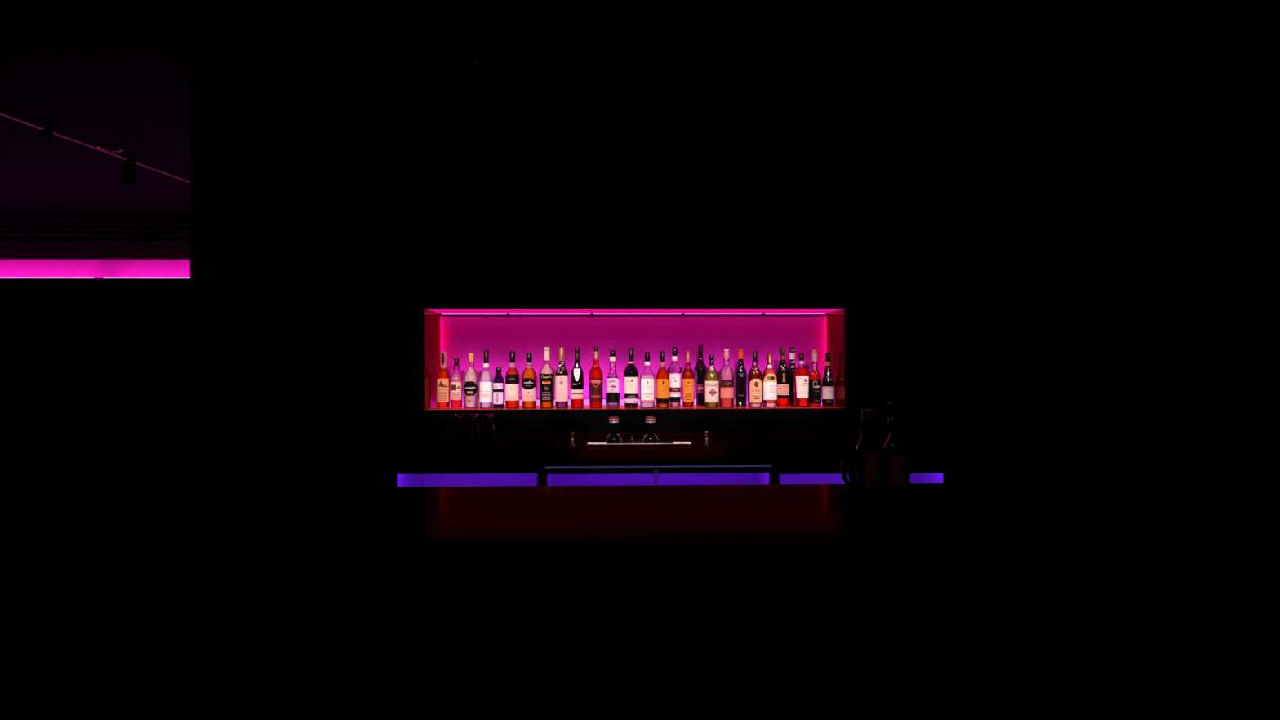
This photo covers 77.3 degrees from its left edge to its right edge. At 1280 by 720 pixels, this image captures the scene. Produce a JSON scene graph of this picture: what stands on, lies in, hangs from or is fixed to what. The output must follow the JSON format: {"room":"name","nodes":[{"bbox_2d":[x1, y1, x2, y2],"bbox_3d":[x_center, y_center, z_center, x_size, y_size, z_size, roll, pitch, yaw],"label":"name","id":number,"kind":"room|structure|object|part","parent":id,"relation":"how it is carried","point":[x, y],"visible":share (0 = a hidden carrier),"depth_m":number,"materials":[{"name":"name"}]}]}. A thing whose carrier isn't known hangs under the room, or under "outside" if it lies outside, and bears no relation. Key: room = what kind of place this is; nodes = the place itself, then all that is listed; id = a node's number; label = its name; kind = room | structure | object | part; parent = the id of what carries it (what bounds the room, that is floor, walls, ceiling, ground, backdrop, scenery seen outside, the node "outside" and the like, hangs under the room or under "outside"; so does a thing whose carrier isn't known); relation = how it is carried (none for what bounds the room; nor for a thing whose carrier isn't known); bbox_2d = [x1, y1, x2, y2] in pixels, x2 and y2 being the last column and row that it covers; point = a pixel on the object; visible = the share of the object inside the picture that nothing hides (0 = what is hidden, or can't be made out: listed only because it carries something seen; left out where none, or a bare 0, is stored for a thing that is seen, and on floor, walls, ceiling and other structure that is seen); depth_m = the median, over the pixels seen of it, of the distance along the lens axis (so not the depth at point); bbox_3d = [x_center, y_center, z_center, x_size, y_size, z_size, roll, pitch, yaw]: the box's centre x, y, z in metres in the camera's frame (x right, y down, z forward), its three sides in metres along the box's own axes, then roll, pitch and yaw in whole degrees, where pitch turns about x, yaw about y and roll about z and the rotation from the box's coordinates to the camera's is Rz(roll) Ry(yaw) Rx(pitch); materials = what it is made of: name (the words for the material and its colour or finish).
{"room":"bar","nodes":[
{"label":"bar","id":0,"kind":"room"},
{"bbox_2d":[0,259,190,278],"bbox_3d":[-2.384,-0.008,7.989,9.660,2.800,0.100,0,0,-2],"label":"wall","id":1,"kind":"structure","parent":0,"point":[95,268],"depth_m":7.87,"materials":[{"name":"paint"}]},
{"bbox_2d":[0,278,190,506],"bbox_3d":[-3.958,0.306,7.776,6.500,2.176,0.240,0,0,-2],"label":"wall","id":2,"kind":"structure","parent":1,"relation":"attached to","point":[95,373],"depth_m":7.62,"materials":[{"name":"black"}]},
{"bbox_2d":[0,277,93,278],"bbox_3d":[-6.199,-0.770,7.672,1.879,0.045,0.028,0,0,-2],"label":"light","id":3,"kind":"object","parent":2,"relation":"on","point":[0,277],"visible":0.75,"depth_m":7.68,"materials":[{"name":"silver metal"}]},
{"bbox_2d":[102,277,190,278],"bbox_3d":[-3.710,-0.775,7.739,2.901,0.045,0.028,0,0,-2],"label":"light","id":4,"kind":"object","parent":2,"relation":"on","point":[103,277],"visible":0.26,"depth_m":7.70,"materials":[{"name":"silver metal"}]},
{"bbox_2d":[0,215,190,259],"bbox_3d":[-3.964,-1.197,7.864,6.500,0.416,0.080,0,0,-2],"label":"trim","id":5,"kind":"structure","parent":1,"relation":"attached to","point":[8,251],"depth_m":7.79,"materials":[{"name":"brown wood"}]},
{"bbox_2d":[0,217,190,242],"bbox_3d":[-4.212,-1.268,7.806,6.000,0.243,0.024,0,0,-2],"label":"panel","id":6,"kind":"object","parent":1,"relation":"attached to","point":[2,239],"visible":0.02,"depth_m":7.77,"materials":[{"name":"brown wood"}]},
{"bbox_2d":[146,226,160,244],"bbox_3d":[-4.696,-1.204,7.735,0.110,0.160,0.100,0,0,-2],"label":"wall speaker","id":7,"kind":"object","parent":6,"relation":"attached to","point":[153,237],"visible":1,"depth_m":7.69,"materials":[{"name":"black plastic"}]},
{"bbox_2d":[0,506,251,719],"bbox_3d":[-2.267,1.411,2.782,10.010,0.100,10.900,0,0,-2],"label":"floor","id":8,"kind":"structure","parent":0,"point":[84,635],"depth_m":4.01,"materials":[{"name":"black"}]},
{"bbox_2d":[391,459,542,486],"bbox_3d":[-0.766,0.893,3.774,0.653,0.902,0.563,0,0,-2],"label":"cooler","id":9,"kind":"object","parent":8,"relation":"on","point":[403,473],"visible":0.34,"depth_m":3.51,"materials":[{"name":"black metal"}]},
{"bbox_3d":[-0.759,0.905,3.505,0.653,0.814,0.016,0,0,-2],"label":"frame","id":10,"kind":"part","parent":9,"relation":"part of","materials":[{"name":"black metal"}]},
{"bbox_2d":[373,435,966,461],"bbox_3d":[0.136,0.414,3.803,2.601,0.045,0.600,0,0,-2],"label":"countertop","id":11,"kind":"structure","parent":9,"relation":"on","point":[793,446],"depth_m":3.53,"materials":[{"name":"paint"}]},
{"bbox_2d":[450,413,465,440],"bbox_3d":[-0.898,0.331,3.956,0.072,0.129,0.072,0,0,-2],"label":"drinking glass","id":12,"kind":"object","parent":11,"relation":"on","point":[455,418],"visible":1,"depth_m":3.94,"materials":[{"name":"clear glass"}]},
{"bbox_2d":[466,413,481,440],"bbox_3d":[-0.821,0.331,3.958,0.072,0.129,0.072,0,0,-2],"label":"drinking glass","id":13,"kind":"object","parent":11,"relation":"on","point":[468,429],"visible":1,"depth_m":3.94,"materials":[{"name":"clear glass"}]},
{"bbox_2d":[482,413,497,440],"bbox_3d":[-0.744,0.331,3.960,0.072,0.129,0.072,0,0,-2],"label":"drinking glass","id":14,"kind":"object","parent":11,"relation":"on","point":[484,430],"visible":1,"depth_m":3.95,"materials":[{"name":"clear glass"}]},
{"bbox_2d":[568,431,575,446],"bbox_3d":[-0.307,0.359,3.631,0.029,0.066,0.029,0,0,-2],"label":"jigger","id":15,"kind":"object","parent":11,"relation":"on","point":[571,433],"visible":1,"depth_m":3.62,"materials":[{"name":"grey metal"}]},
{"bbox_2d":[569,431,574,439],"bbox_3d":[-0.307,0.343,3.631,0.025,0.033,0.025,0,0,-2],"label":"cup","id":16,"kind":"object","parent":15,"relation":"on","point":[572,433],"depth_m":3.62,"materials":[{"name":"grey metal"}]},
{"bbox_2d":[568,440,575,446],"bbox_3d":[-0.307,0.377,3.631,0.029,0.030,0.029,0,0,-2],"label":"cup","id":17,"kind":"object","parent":15,"relation":"on","point":[572,444],"depth_m":3.62,"materials":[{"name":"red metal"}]},
{"bbox_2d":[587,438,691,445],"bbox_3d":[-0.006,0.386,3.788,0.476,0.012,0.262,0,0,-2],"label":"drip tray","id":18,"kind":"object","parent":11,"relation":"on","point":[637,442],"visible":0.92,"depth_m":3.70,"materials":[{"name":"grey metal"}]},
{"bbox_3d":[-0.199,0.383,3.678,0.085,0.005,0.052,0,0,-2],"label":"plate","id":19,"kind":"part","parent":18,"relation":"part of","materials":[{"name":"silver metal"}]},
{"bbox_2d":[605,416,622,441],"bbox_3d":[-0.123,0.327,3.796,0.076,0.113,0.076,0,0,-2],"label":"column","id":20,"kind":"structure","parent":18,"relation":"on","point":[614,436],"depth_m":3.78,"materials":[{"name":"black metal"}]},
{"bbox_2d":[606,438,672,443],"bbox_3d":[-0.005,0.385,3.782,0.302,0.003,0.234,0,0,-2],"label":"grille","id":21,"kind":"object","parent":18,"relation":"attached to","point":[624,441],"depth_m":3.77,"materials":[{"name":"grey metal"}]},
{"bbox_2d":[642,416,658,441],"bbox_3d":[0.051,0.327,3.801,0.076,0.112,0.076,0,0,-2],"label":"column","id":22,"kind":"structure","parent":18,"relation":"on","point":[650,436],"depth_m":3.78,"materials":[{"name":"black metal"}]},
{"bbox_3d":[0.193,0.382,3.688,0.083,0.006,0.052,0,0,-2],"label":"plate","id":23,"kind":"part","parent":18,"relation":"part of","materials":[{"name":"silver metal"}]},
{"bbox_2d":[703,431,710,445],"bbox_3d":[0.304,0.358,3.647,0.029,0.066,0.029,0,0,-2],"label":"jigger","id":24,"kind":"object","parent":11,"relation":"on","point":[706,433],"visible":1,"depth_m":3.64,"materials":[{"name":"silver metal"}]},
{"bbox_2d":[703,431,709,438],"bbox_3d":[0.304,0.342,3.647,0.025,0.033,0.025,0,0,-2],"label":"cup","id":25,"kind":"object","parent":24,"relation":"on","point":[706,433],"depth_m":3.64,"materials":[{"name":"red metal"}]},
{"bbox_2d":[703,439,710,445],"bbox_3d":[0.304,0.375,3.647,0.029,0.030,0.029,0,0,-2],"label":"cup","id":26,"kind":"object","parent":24,"relation":"on","point":[706,443],"depth_m":3.64,"materials":[{"name":"red metal"}]},
{"bbox_2d":[542,458,773,485],"bbox_3d":[0.076,0.891,3.789,1.020,0.902,0.577,0,0,-2],"label":"cooler","id":27,"kind":"object","parent":8,"relation":"on","point":[691,471],"visible":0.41,"depth_m":3.53,"materials":[{"name":"black metal"}]},
{"bbox_3d":[-0.180,0.906,3.520,0.494,0.810,0.016,0,0,-2],"label":"frame","id":28,"kind":"part","parent":27,"relation":"part of","materials":[{"name":"black metal"}]},
{"bbox_3d":[0.333,0.905,3.534,0.521,0.810,0.016,0,0,-2],"label":"frame","id":29,"kind":"part","parent":27,"relation":"part of","materials":[{"name":"black metal"}]},
{"bbox_2d":[152,480,1279,719],"bbox_3d":[0.906,0.821,1.549,3.210,1.053,0.758,0,0,-2],"label":"countertop","id":30,"kind":"structure","parent":8,"relation":"on","point":[1150,600],"depth_m":1.37,"materials":[{"name":"paint"}]},
{"bbox_2d":[840,462,855,487],"bbox_3d":[0.501,0.269,1.865,0.064,0.056,0.064,0,0,-2],"label":"mug","id":31,"kind":"object","parent":30,"relation":"on","point":[850,483],"visible":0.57,"depth_m":1.86,"materials":[{"name":"black ceramic"}]},
{"bbox_2d":[847,463,855,484],"bbox_3d":[0.501,0.269,1.865,0.034,0.050,0.034,0,0,-2],"label":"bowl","id":32,"kind":"object","parent":31,"relation":"on","point":[849,465],"depth_m":1.86,"materials":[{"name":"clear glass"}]},
{"bbox_2d":[855,408,882,492],"bbox_3d":[0.519,0.203,1.813,0.059,0.186,0.061,0,0,-2],"label":"bottle","id":33,"kind":"object","parent":30,"relation":"on","point":[868,452],"visible":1,"depth_m":1.80,"materials":[{"name":"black glass"}]},
{"bbox_2d":[882,401,909,494],"bbox_3d":[0.569,0.195,1.779,0.058,0.203,0.059,0,0,-2],"label":"bottle","id":34,"kind":"object","parent":30,"relation":"on","point":[895,452],"visible":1,"depth_m":1.76,"materials":[{"name":"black glass"}]},
{"bbox_3d":[0.557,0.110,1.779,0.017,0.034,0.008,0,0,-11],"label":"pourer spout","id":35,"kind":"part","parent":34,"relation":"part of","materials":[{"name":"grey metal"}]},
{"bbox_2d":[773,457,949,484],"bbox_3d":[0.981,0.889,3.821,0.778,0.902,0.563,0,0,-2],"label":"cooler","id":36,"kind":"object","parent":8,"relation":"on","point":[922,470],"visible":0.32,"depth_m":3.56,"materials":[{"name":"black metal"}]},
{"bbox_3d":[0.988,0.906,3.551,0.778,0.804,0.016,0,0,-2],"label":"frame","id":37,"kind":"part","parent":36,"relation":"part of","materials":[{"name":"black metal"}]},
{"bbox_2d":[425,309,440,408],"bbox_3d":[-1.121,-0.007,4.299,0.018,0.525,0.355,0,0,-2],"label":"wall","id":38,"kind":"structure","parent":0,"point":[433,342],"depth_m":4.28,"materials":[{"name":"paint"}]},
{"bbox_2d":[440,313,826,405],"bbox_3d":[-0.030,0.017,4.546,2.376,0.595,0.020,0,0,-2],"label":"wall","id":39,"kind":"structure","parent":0,"point":[460,336],"depth_m":4.54,"materials":[{"name":"paint"}]},
{"bbox_2d":[479,399,734,405],"bbox_3d":[-0.029,0.256,4.515,2.176,0.066,0.038,0,0,-2],"label":"tube","id":40,"kind":"object","parent":39,"relation":"attached to","point":[586,402],"visible":0.02,"depth_m":4.52,"materials":[{"name":"white plastic"}]},
{"bbox_2d":[440,314,825,315],"bbox_3d":[-0.030,-0.253,4.532,2.176,0.008,0.010,0,0,-2],"label":"tube","id":41,"kind":"object","parent":39,"relation":"attached to","point":[442,314],"depth_m":4.53,"materials":[{"name":"pink"}]},
{"bbox_2d":[0,0,1279,216],"bbox_3d":[-2.274,-1.488,2.799,10.010,0.100,10.900,0,0,-2],"label":"ceiling","id":42,"kind":"structure","parent":0,"point":[92,73],"depth_m":3.68,"materials":[{"name":"black paint"}]},
{"bbox_2d":[0,113,43,129],"bbox_3d":[-3.680,-1.421,4.763,0.032,0.006,0.305,0,0,4],"label":"recessed light","id":43,"kind":"object","parent":42,"relation":"in","point":[2,114],"depth_m":4.77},
{"bbox_2d":[39,128,53,139],"bbox_3d":[-3.675,-1.397,4.954,0.072,0.051,0.072,0,0,-2],"label":"spotlight","id":44,"kind":"object","parent":42,"relation":"attached to","point":[46,134],"visible":1,"depth_m":4.93,"materials":[{"name":"black metal"}]},
{"bbox_2d":[53,132,126,159],"bbox_3d":[-3.641,-1.418,5.312,0.032,0.006,0.655,0,0,4],"label":"track","id":45,"kind":"object","parent":42,"relation":"in","point":[54,133],"depth_m":5.28,"materials":[{"name":"black metal"}]},
{"bbox_2d":[96,144,124,151],"bbox_3d":[-3.547,-1.417,5.361,0.160,0.007,0.160,0,0,-2],"label":"recessed light","id":46,"kind":"object","parent":42,"relation":"in","point":[103,147],"visible":1,"depth_m":5.34,"materials":[{"name":"grey metal"}]},
{"bbox_2d":[123,158,135,186],"bbox_3d":[-3.620,-1.326,5.672,0.072,0.186,0.072,0,0,-2],"label":"spotlight","id":47,"kind":"object","parent":42,"relation":"attached to","point":[129,166],"visible":1,"depth_m":5.64,"materials":[{"name":"black metal"}]},
{"bbox_2d":[134,161,190,182],"bbox_3d":[-3.591,-1.414,6.028,0.032,0.006,0.640,0,0,4],"label":"recessed light","id":48,"kind":"object","parent":42,"relation":"in","point":[135,162],"depth_m":6.02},
{"bbox_2d":[189,77,1129,631],"bbox_3d":[0.130,-0.035,4.403,4.825,2.800,0.595,0,0,-2],"label":"wall","id":49,"kind":"structure","parent":0,"point":[971,239],"depth_m":4.11,"materials":[{"name":"black paint"}]},
{"bbox_2d":[422,404,847,413],"bbox_3d":[-0.023,0.264,4.294,2.212,0.022,0.397,0,0,-2],"label":"shelf","id":50,"kind":"object","parent":49,"relation":"attached to","point":[695,409],"visible":0.9,"depth_m":4.11,"materials":[{"name":"paint"}]},
{"bbox_2d":[436,351,450,407],"bbox_3d":[-1.060,0.105,4.317,0.070,0.299,0.072,0,0,-2],"label":"bottle","id":51,"kind":"object","parent":50,"relation":"on","point":[443,391],"visible":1,"depth_m":4.29,"materials":[{"name":"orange glass"}]},
{"bbox_2d":[450,358,462,407],"bbox_3d":[-0.991,0.123,4.319,0.064,0.264,0.066,0,0,-2],"label":"bottle","id":52,"kind":"object","parent":50,"relation":"on","point":[456,380],"visible":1,"depth_m":4.30,"materials":[{"name":"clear glass"}]},
{"bbox_2d":[451,384,455,390],"bbox_3d":[-1.001,0.148,4.289,0.029,0.030,0.003,0,0,18],"label":"print","id":53,"kind":"object","parent":52,"relation":"on","point":[453,386],"depth_m":4.29,"materials":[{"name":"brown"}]},
{"bbox_2d":[463,353,479,408],"bbox_3d":[-0.895,0.109,4.246,0.082,0.290,0.084,0,0,-2],"label":"bottle","id":54,"kind":"object","parent":50,"relation":"on","point":[471,379],"visible":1,"depth_m":4.22,"materials":[{"name":"clear glass"}]},
{"bbox_2d":[479,350,493,408],"bbox_3d":[-0.806,0.101,4.194,0.068,0.306,0.070,0,0,-2],"label":"bottle","id":55,"kind":"object","parent":50,"relation":"on","point":[486,384],"visible":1,"depth_m":4.17,"materials":[{"name":"clear glass"}]},
{"bbox_3d":[-0.806,0.135,4.194,0.068,0.237,0.068,0,0,-2],"label":"glass","id":56,"kind":"part","parent":55,"relation":"part of","materials":[{"name":"glass"}]},
{"bbox_2d":[493,367,504,408],"bbox_3d":[-0.741,0.145,4.195,0.060,0.216,0.062,0,0,-2],"label":"bottle","id":57,"kind":"object","parent":50,"relation":"on","point":[498,380],"visible":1,"depth_m":4.17,"materials":[{"name":"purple glass"}]},
{"bbox_2d":[493,389,502,391],"bbox_3d":[-0.741,0.159,4.172,0.052,0.016,0.014,0,0,-2],"label":"print","id":58,"kind":"object","parent":57,"relation":"attached to","point":[494,390],"depth_m":4.17,"materials":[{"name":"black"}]},
{"bbox_2d":[505,351,519,408],"bbox_3d":[-0.669,0.104,4.197,0.073,0.299,0.075,0,0,-2],"label":"bottle","id":59,"kind":"object","parent":50,"relation":"on","point":[512,376],"visible":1,"depth_m":4.17,"materials":[{"name":"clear glass"}]},
{"bbox_2d":[521,352,537,408],"bbox_3d":[-0.582,0.108,4.199,0.080,0.291,0.082,0,0,-2],"label":"bottle","id":60,"kind":"object","parent":50,"relation":"on","point":[529,379],"visible":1,"depth_m":4.17,"materials":[{"name":"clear glass"}]},
{"bbox_2d":[538,346,555,408],"bbox_3d":[-0.489,0.093,4.202,0.084,0.320,0.085,0,0,-2],"label":"bottle","id":61,"kind":"object","parent":50,"relation":"on","point":[546,375],"visible":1,"depth_m":4.17,"materials":[{"name":"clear glass"}]},
{"bbox_2d":[555,346,568,408],"bbox_3d":[-0.411,0.093,4.204,0.068,0.320,0.070,0,0,-2],"label":"bottle","id":62,"kind":"object","parent":50,"relation":"on","point":[561,374],"visible":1,"depth_m":4.18,"materials":[{"name":"clear glass"}]},
{"bbox_2d":[559,377,563,385],"bbox_3d":[-0.409,0.111,4.171,0.022,0.043,0.002,0,0,-2],"label":"print","id":63,"kind":"object","parent":62,"relation":"on","point":[561,379],"depth_m":4.17,"materials":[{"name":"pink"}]},
{"bbox_2d":[570,347,583,408],"bbox_3d":[-0.330,0.093,4.207,0.070,0.319,0.072,0,0,-2],"label":"bottle","id":64,"kind":"object","parent":50,"relation":"on","point":[577,375],"visible":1,"depth_m":4.18,"materials":[{"name":"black glass"}]},
{"bbox_2d":[571,392,583,394],"bbox_3d":[-0.325,0.176,4.180,0.062,0.007,0.017,0,0,-10],"label":"print","id":65,"kind":"object","parent":64,"relation":"on","point":[571,393],"depth_m":4.17,"materials":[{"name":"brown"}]},
{"bbox_2d":[588,346,603,408],"bbox_3d":[-0.232,0.091,4.209,0.074,0.322,0.076,0,0,-2],"label":"bottle","id":66,"kind":"object","parent":50,"relation":"on","point":[595,375],"visible":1,"depth_m":4.18,"materials":[{"name":"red glass"}]},
{"bbox_2d":[591,395,599,397],"bbox_3d":[-0.231,0.190,4.177,0.046,0.011,0.008,0,0,-2],"label":"print","id":67,"kind":"object","parent":66,"relation":"attached to","point":[592,396],"depth_m":4.17,"materials":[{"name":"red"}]},
{"bbox_2d":[591,379,599,386],"bbox_3d":[-0.231,0.123,4.176,0.048,0.038,0.009,0,0,-2],"label":"print","id":68,"kind":"object","parent":66,"relation":"attached to","point":[594,383],"depth_m":4.17,"materials":[{"name":"red paper"}]},
{"bbox_2d":[605,350,619,408],"bbox_3d":[-0.144,0.100,4.212,0.075,0.305,0.076,0,0,20],"label":"bottle","id":69,"kind":"object","parent":50,"relation":"on","point":[612,384],"visible":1,"depth_m":4.18,"materials":[{"name":"clear glass"}]},
{"bbox_2d":[623,347,638,408],"bbox_3d":[-0.047,0.095,4.214,0.081,0.315,0.082,0,0,-2],"label":"bottle","id":70,"kind":"object","parent":50,"relation":"on","point":[630,372],"visible":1,"depth_m":4.18,"materials":[{"name":"black glass"}]},
{"bbox_2d":[640,351,654,408],"bbox_3d":[0.039,0.105,4.216,0.079,0.294,0.080,0,0,-2],"label":"bottle","id":71,"kind":"object","parent":50,"relation":"on","point":[646,381],"visible":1,"depth_m":4.18,"materials":[{"name":"clear glass"}]},
{"bbox_2d":[656,351,669,408],"bbox_3d":[0.119,0.103,4.218,0.070,0.297,0.072,0,0,-2],"label":"bottle","id":72,"kind":"object","parent":50,"relation":"on","point":[662,375],"visible":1,"depth_m":4.19,"materials":[{"name":"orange glass"}]},
{"bbox_2d":[666,346,682,407],"bbox_3d":[0.186,0.092,4.276,0.082,0.320,0.082,0,0,-2],"label":"bottle","id":73,"kind":"object","parent":50,"relation":"on","point":[674,378],"visible":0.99,"depth_m":4.25,"materials":[{"name":"clear glass"}]},
{"bbox_2d":[669,396,680,402],"bbox_3d":[0.186,0.209,4.255,0.059,0.030,0.022,0,0,-2],"label":"print","id":74,"kind":"object","parent":73,"relation":"attached to","point":[672,399],"depth_m":4.25,"materials":[{"name":"black paper"}]},
{"bbox_2d":[669,387,680,391],"bbox_3d":[0.186,0.158,4.255,0.059,0.025,0.022,0,0,-2],"label":"print","id":75,"kind":"object","parent":73,"relation":"on","point":[671,389],"depth_m":4.25,"materials":[{"name":"red paper"}]},
{"bbox_2d":[681,351,694,406],"bbox_3d":[0.262,0.102,4.352,0.072,0.300,0.073,0,0,30],"label":"bottle","id":76,"kind":"object","parent":50,"relation":"on","point":[687,375],"visible":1,"depth_m":4.33,"materials":[{"name":"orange glass"}]},
{"bbox_2d":[693,345,706,405],"bbox_3d":[0.336,0.085,4.440,0.075,0.335,0.075,0,0,-2],"label":"bottle","id":77,"kind":"object","parent":50,"relation":"on","point":[700,368],"visible":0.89,"depth_m":4.42,"materials":[{"name":"black glass"}]},
{"bbox_2d":[703,355,719,408],"bbox_3d":[0.378,0.112,4.225,0.080,0.279,0.081,0,0,-2],"label":"bottle","id":78,"kind":"object","parent":50,"relation":"on","point":[711,380],"visible":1,"depth_m":4.20,"materials":[{"name":"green glass"}]},
{"bbox_2d":[708,388,716,396],"bbox_3d":[0.380,0.170,4.189,0.046,0.044,0.008,0,0,-2],"label":"print","id":79,"kind":"object","parent":78,"relation":"on","point":[712,392],"depth_m":4.19,"materials":[{"name":"grey"}]},
{"bbox_2d":[719,349,733,408],"bbox_3d":[0.457,0.097,4.228,0.081,0.309,0.082,0,0,-2],"label":"bottle","id":80,"kind":"object","parent":50,"relation":"on","point":[726,377],"visible":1,"depth_m":4.20,"materials":[{"name":"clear glass"}]},
{"bbox_2d":[734,349,746,406],"bbox_3d":[0.549,0.097,4.360,0.066,0.310,0.067,0,0,23],"label":"bottle","id":81,"kind":"object","parent":50,"relation":"on","point":[740,372],"visible":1,"depth_m":4.33,"materials":[{"name":"black glass"}]},
{"bbox_2d":[747,351,762,407],"bbox_3d":[0.608,0.103,4.231,0.079,0.295,0.081,0,0,-2],"label":"bottle","id":82,"kind":"object","parent":50,"relation":"on","point":[754,375],"visible":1,"depth_m":4.20,"materials":[{"name":"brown glass"}]},
{"bbox_2d":[762,352,777,407],"bbox_3d":[0.686,0.106,4.233,0.076,0.290,0.077,0,0,-2],"label":"bottle","id":83,"kind":"object","parent":50,"relation":"on","point":[769,376],"visible":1,"depth_m":4.21,"materials":[{"name":"clear glass"}]},
{"bbox_2d":[766,375,775,380],"bbox_3d":[0.689,0.095,4.200,0.046,0.023,0.009,0,0,-2],"label":"print","id":84,"kind":"object","parent":83,"relation":"on","point":[768,377],"depth_m":4.20,"materials":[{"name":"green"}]},
{"bbox_2d":[776,347,789,406],"bbox_3d":[0.779,0.092,4.366,0.070,0.319,0.071,0,0,-2],"label":"bottle","id":85,"kind":"object","parent":50,"relation":"on","point":[782,371],"visible":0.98,"depth_m":4.34,"materials":[{"name":"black glass"}]},
{"bbox_2d":[787,347,795,405],"bbox_3d":[0.848,0.091,4.454,0.054,0.322,0.054,0,0,20],"label":"bottle","id":86,"kind":"object","parent":50,"relation":"on","point":[792,366],"visible":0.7,"depth_m":4.43,"materials":[{"name":"black glass"}]},
{"bbox_2d":[793,353,808,407],"bbox_3d":[0.867,0.108,4.293,0.080,0.286,0.082,0,0,-2],"label":"bottle","id":87,"kind":"object","parent":50,"relation":"on","point":[801,375],"visible":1,"depth_m":4.26,"materials":[{"name":"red glass"}]},
{"bbox_2d":[808,350,821,406],"bbox_3d":[0.955,0.098,4.370,0.070,0.305,0.072,0,0,-2],"label":"bottle","id":88,"kind":"object","parent":50,"relation":"on","point":[815,377],"visible":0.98,"depth_m":4.34,"materials":[{"name":"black glass"}]},
{"bbox_2d":[821,352,834,405],"bbox_3d":[1.027,0.105,4.373,0.067,0.292,0.069,0,0,-2],"label":"bottle","id":89,"kind":"object","parent":50,"relation":"on","point":[828,385],"visible":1,"depth_m":4.35,"materials":[{"name":"black glass"}]},
{"bbox_2d":[408,431,916,438],"bbox_3d":[0.128,0.382,4.097,2.601,0.023,0.012,0,0,-2],"label":"trim","id":90,"kind":"structure","parent":49,"relation":"attached to","point":[878,433],"depth_m":4.09,"materials":[{"name":"paint"}]},
{"bbox_2d":[826,309,844,407],"bbox_3d":[1.072,-0.012,4.358,0.018,0.525,0.355,0,0,-2],"label":"wall","id":91,"kind":"structure","parent":0,"point":[835,320],"depth_m":4.32,"materials":[{"name":"paint"}]},
{"bbox_2d":[1127,0,1279,482],"bbox_3d":[2.690,-0.059,1.170,0.120,2.800,7.195,0,0,-2],"label":"wall","id":92,"kind":"structure","parent":0,"point":[1204,180],"depth_m":3.60,"materials":[{"name":"black paint"}]},
{"bbox_2d":[1126,62,1279,137],"bbox_3d":[2.623,-1.188,0.967,0.020,0.024,6.380,0,0,-2],"label":"trim","id":93,"kind":"structure","parent":92,"relation":"attached to","point":[1276,68],"depth_m":3.58,"materials":[{"name":"black metal"}]},
{"bbox_3d":[-0.026,-0.292,4.355,2.376,0.020,0.405,0,0,-2],"label":"niche","id":94,"kind":"object","parent":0,"visible":0},
{"bbox_2d":[426,308,506,313],"bbox_3d":[-0.923,-0.270,4.272,0.374,0.018,0.383,0,0,-2],"label":"light panel","id":95,"kind":"object","parent":94,"relation":"attached to","point":[439,311],"visible":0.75,"depth_m":4.29,"materials":[{"name":"plastic"}]},
{"bbox_2d":[440,312,507,315],"bbox_3d":[-0.928,-0.261,4.484,0.374,0.016,0.017,0,0,-2],"label":"tube","id":96,"kind":"object","parent":94,"relation":"attached to","point":[507,313],"visible":0.49,"depth_m":4.48,"materials":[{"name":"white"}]},
{"bbox_2d":[500,308,591,313],"bbox_3d":[-0.499,-0.271,4.283,0.464,0.018,0.383,0,0,-2],"label":"light panel","id":97,"kind":"object","parent":94,"relation":"attached to","point":[517,310],"visible":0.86,"depth_m":4.30,"materials":[{"name":"plastic"}]},
{"bbox_2d":[508,311,591,315],"bbox_3d":[-0.505,-0.262,4.495,0.464,0.016,0.017,0,0,-2],"label":"tube","id":98,"kind":"object","parent":94,"relation":"attached to","point":[591,312],"visible":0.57,"depth_m":4.49,"materials":[{"name":"black"}]},
{"bbox_2d":[592,313,682,315],"bbox_3d":[-0.014,-0.263,4.508,0.508,0.016,0.017,0,0,-2],"label":"tube","id":99,"kind":"object","parent":94,"relation":"attached to","point":[593,313],"visible":0.5,"depth_m":4.50,"materials":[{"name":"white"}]},
{"bbox_2d":[590,308,688,313],"bbox_3d":[-0.008,-0.272,4.296,0.508,0.018,0.383,0,0,-2],"label":"light panel","id":100,"kind":"object","parent":94,"relation":"attached to","point":[593,310],"visible":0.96,"depth_m":4.31,"materials":[{"name":"plastic"}]},
{"bbox_2d":[683,312,763,315],"bbox_3d":[0.470,-0.264,4.521,0.449,0.016,0.017,0,0,-2],"label":"tube","id":101,"kind":"object","parent":94,"relation":"attached to","point":[683,313],"visible":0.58,"depth_m":4.52,"materials":[{"name":"pink"}]},
{"bbox_2d":[684,308,774,313],"bbox_3d":[0.475,-0.273,4.309,0.449,0.018,0.383,0,0,-2],"label":"light panel","id":102,"kind":"object","parent":94,"relation":"attached to","point":[695,310],"visible":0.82,"depth_m":4.33,"materials":[{"name":"pink plastic"}]},
{"bbox_2d":[763,313,826,314],"bbox_3d":[0.877,-0.265,4.532,0.356,0.016,0.017,0,0,-2],"label":"tube","id":103,"kind":"object","parent":94,"relation":"attached to","point":[763,313],"visible":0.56,"depth_m":4.53,"materials":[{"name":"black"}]},
{"bbox_2d":[764,308,844,313],"bbox_3d":[0.883,-0.274,4.320,0.356,0.018,0.383,0,0,-2],"label":"light panel","id":104,"kind":"object","parent":94,"relation":"attached to","point":[779,310],"visible":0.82,"depth_m":4.35,"materials":[{"name":"pink plastic"}]}
]}

